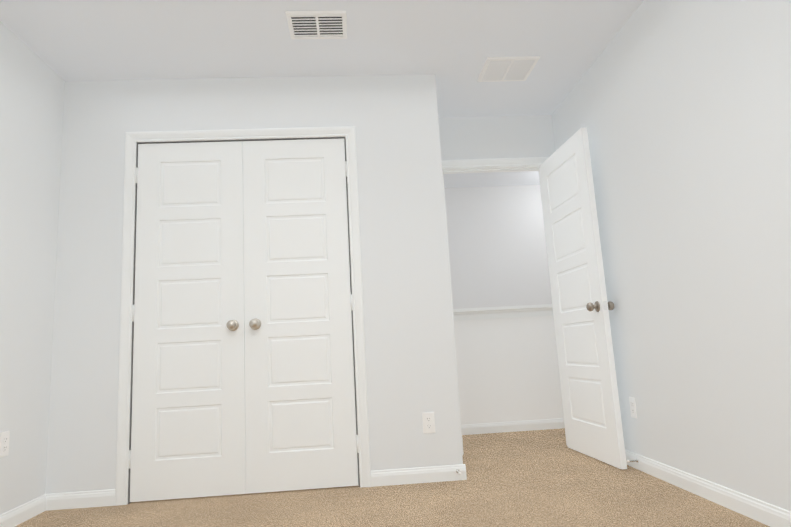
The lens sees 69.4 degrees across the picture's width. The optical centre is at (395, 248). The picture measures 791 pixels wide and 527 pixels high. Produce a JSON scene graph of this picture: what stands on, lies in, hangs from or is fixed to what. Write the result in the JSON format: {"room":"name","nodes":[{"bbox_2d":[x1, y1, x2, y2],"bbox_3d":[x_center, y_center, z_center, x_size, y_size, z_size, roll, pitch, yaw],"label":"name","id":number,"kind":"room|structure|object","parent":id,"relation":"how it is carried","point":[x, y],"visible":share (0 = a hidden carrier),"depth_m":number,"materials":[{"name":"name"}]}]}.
{"room":"empty bedroom","nodes":[
{"label":"empty bedroom","id":0,"kind":"room"},
{"bbox_2d":[0,21,64,514],"bbox_3d":[-1.892,-0.085,1.705,0.120,2.450,4.790,-2,-10,-4],"label":"wall","id":1,"kind":"structure","parent":0,"point":[32,88],"depth_m":2.98,"materials":[{"name":"white paint"}]},
{"bbox_2d":[0,431,9,457],"bbox_3d":[-1.862,0.930,2.722,0.008,0.115,0.070,-2,-10,-4],"label":"electrical outlet","id":2,"kind":"object","parent":1,"relation":"attached to","point":[4,443],"visible":1,"depth_m":2.72,"materials":[{"name":"white plastic"}]},
{"bbox_2d":[0,494,47,526],"bbox_3d":[-1.738,1.016,1.163,0.013,0.082,3.850,-2,-10,-4],"label":"baseboard","id":3,"kind":"structure","parent":1,"relation":"attached to","point":[18,515],"depth_m":2.84,"materials":[{"name":"white paint"}]},
{"bbox_2d":[45,74,462,493],"bbox_3d":[-0.813,0.151,3.400,2.265,2.450,0.120,-2,-10,-4],"label":"wall","id":4,"kind":"structure","parent":0,"point":[411,375],"depth_m":3.38,"materials":[{"name":"white paint"}]},
{"bbox_2d":[47,489,114,510],"bbox_3d":[-1.674,1.343,3.061,0.338,0.082,0.013,-2,-10,-4],"label":"baseboard","id":5,"kind":"structure","parent":4,"relation":"attached to","point":[96,498],"depth_m":3.06,"materials":[{"name":"white paint"}]},
{"bbox_2d":[128,141,245,501],"bbox_3d":[-1.187,0.353,3.265,0.626,2.030,0.102,-2,-10,-4],"label":"closet door","id":6,"kind":"structure","parent":4,"relation":"in","point":[188,435],"depth_m":3.27,"materials":[{"name":"white paint"}]},
{"bbox_2d":[115,126,370,505],"bbox_3d":[-0.880,0.320,3.357,1.374,2.109,0.138,-2,-10,-4],"label":"trim","id":7,"kind":"structure","parent":4,"relation":"attached to","point":[133,140],"depth_m":3.33,"materials":[{"name":"white paint"}]},
{"bbox_2d":[243,138,358,493],"bbox_3d":[-0.561,0.327,3.312,0.626,2.030,0.102,-2,-10,-4],"label":"closet door","id":8,"kind":"structure","parent":4,"relation":"in","point":[300,420],"depth_m":3.31,"materials":[{"name":"white paint"}]},
{"bbox_2d":[371,464,462,486],"bbox_3d":[0.116,1.268,3.196,0.508,0.082,0.013,-2,-10,-4],"label":"baseboard","id":9,"kind":"structure","parent":4,"relation":"attached to","point":[389,477],"depth_m":3.19,"materials":[{"name":"white paint"}]},
{"bbox_2d":[422,412,434,433],"bbox_3d":[0.190,0.990,3.254,0.070,0.115,0.008,-2,-10,-4],"label":"outlet","id":10,"kind":"object","parent":4,"relation":"attached to","point":[428,418],"visible":1,"depth_m":3.25,"materials":[{"name":"white plastic"}]},
{"bbox_2d":[462,464,466,479],"bbox_3d":[0.369,1.317,3.561,0.015,0.082,0.713,-2,-10,-4],"label":"baseboard","id":11,"kind":"structure","parent":4,"relation":"attached to","point":[463,465],"depth_m":3.21,"materials":[{"name":"white paint"}]},
{"bbox_2d":[0,0,643,187],"bbox_3d":[0.945,-0.982,4.780,6.900,0.060,10.600,-2,-10,-4],"label":"ceiling","id":12,"kind":"structure","parent":0,"point":[452,45],"depth_m":3.19,"materials":[{"name":"white paint"}]},
{"bbox_2d":[285,11,346,38],"bbox_3d":[-0.411,-1.176,3.017,0.308,0.015,0.253,-2,-10,-4],"label":"ceiling vent","id":13,"kind":"object","parent":12,"relation":"in","point":[317,24],"visible":1,"depth_m":3.01,"materials":[{"name":"white metal"}]},
{"bbox_2d":[477,56,539,81],"bbox_3d":[0.710,-1.133,3.620,0.328,0.016,0.308,-2,-10,-4],"label":"ceiling vent","id":14,"kind":"object","parent":12,"relation":"in","point":[496,69],"visible":1,"depth_m":3.60,"materials":[{"name":"white metal"}]},
{"bbox_2d":[15,428,769,526],"bbox_3d":[1.082,1.487,4.350,6.900,0.060,10.600,-2,-10,-4],"label":"floor","id":15,"kind":"structure","parent":0,"point":[542,478],"depth_m":2.81,"materials":[{"name":"carpet"}]},
{"bbox_2d":[438,115,555,159],"bbox_3d":[0.894,0.199,4.220,5.785,2.450,0.120,-2,-10,-4],"label":"wall","id":16,"kind":"structure","parent":0,"point":[494,137],"depth_m":4.34,"materials":[{"name":"white paint"}]},
{"bbox_2d":[441,157,566,455],"bbox_3d":[0.786,0.372,4.182,0.904,2.109,0.155,-2,-10,-4],"label":"door frame","id":17,"kind":"structure","parent":16,"relation":"attached to","point":[490,165],"depth_m":4.29,"materials":[{"name":"white paint"}]},
{"bbox_2d":[539,127,626,468],"bbox_3d":[1.193,0.309,3.766,0.170,2.030,0.780,-2,-10,-6],"label":"bedroom door","id":18,"kind":"structure","parent":17,"relation":"attached to","point":[582,306],"depth_m":3.66,"materials":[{"name":"white paint"}]},
{"bbox_2d":[445,185,551,308],"bbox_3d":[1.504,0.509,6.191,4.300,2.450,0.120,-2,-10,-4],"label":"wall","id":19,"kind":"structure","parent":0,"point":[497,247],"depth_m":6.20,"materials":[{"name":"white paint"}]},
{"bbox_2d":[453,304,563,424],"bbox_3d":[0.546,1.057,4.960,2.160,1.055,0.210,-2,-10,-4],"label":"wall","id":20,"kind":"structure","parent":0,"point":[507,364],"depth_m":4.94,"materials":[{"name":"white paint"}]},
{"bbox_2d":[462,418,564,434],"bbox_3d":[0.568,1.524,4.811,2.143,0.082,0.013,-2,-10,-4],"label":"baseboard","id":21,"kind":"structure","parent":20,"relation":"attached to","point":[512,426],"depth_m":4.83,"materials":[{"name":"white paint"}]},
{"bbox_2d":[552,0,790,510],"bbox_3d":[1.470,-0.252,1.809,0.120,2.450,4.850,-3,-10,-4],"label":"wall","id":22,"kind":"structure","parent":0,"point":[680,110],"depth_m":2.57,"materials":[{"name":"white paint"}]},
{"bbox_2d":[629,397,636,417],"bbox_3d":[1.359,0.908,3.270,0.008,0.115,0.070,-3,-10,-4],"label":"electrical outlet","id":23,"kind":"object","parent":22,"relation":"attached to","point":[633,410],"visible":1,"depth_m":3.26,"materials":[{"name":"white plastic"}]},
{"bbox_2d":[625,449,790,526],"bbox_3d":[1.459,0.941,1.750,0.013,0.082,4.550,-2,-10,-4],"label":"baseboard","id":24,"kind":"structure","parent":22,"relation":"attached to","point":[765,513],"depth_m":2.51,"materials":[{"name":"white paint"}]}
]}

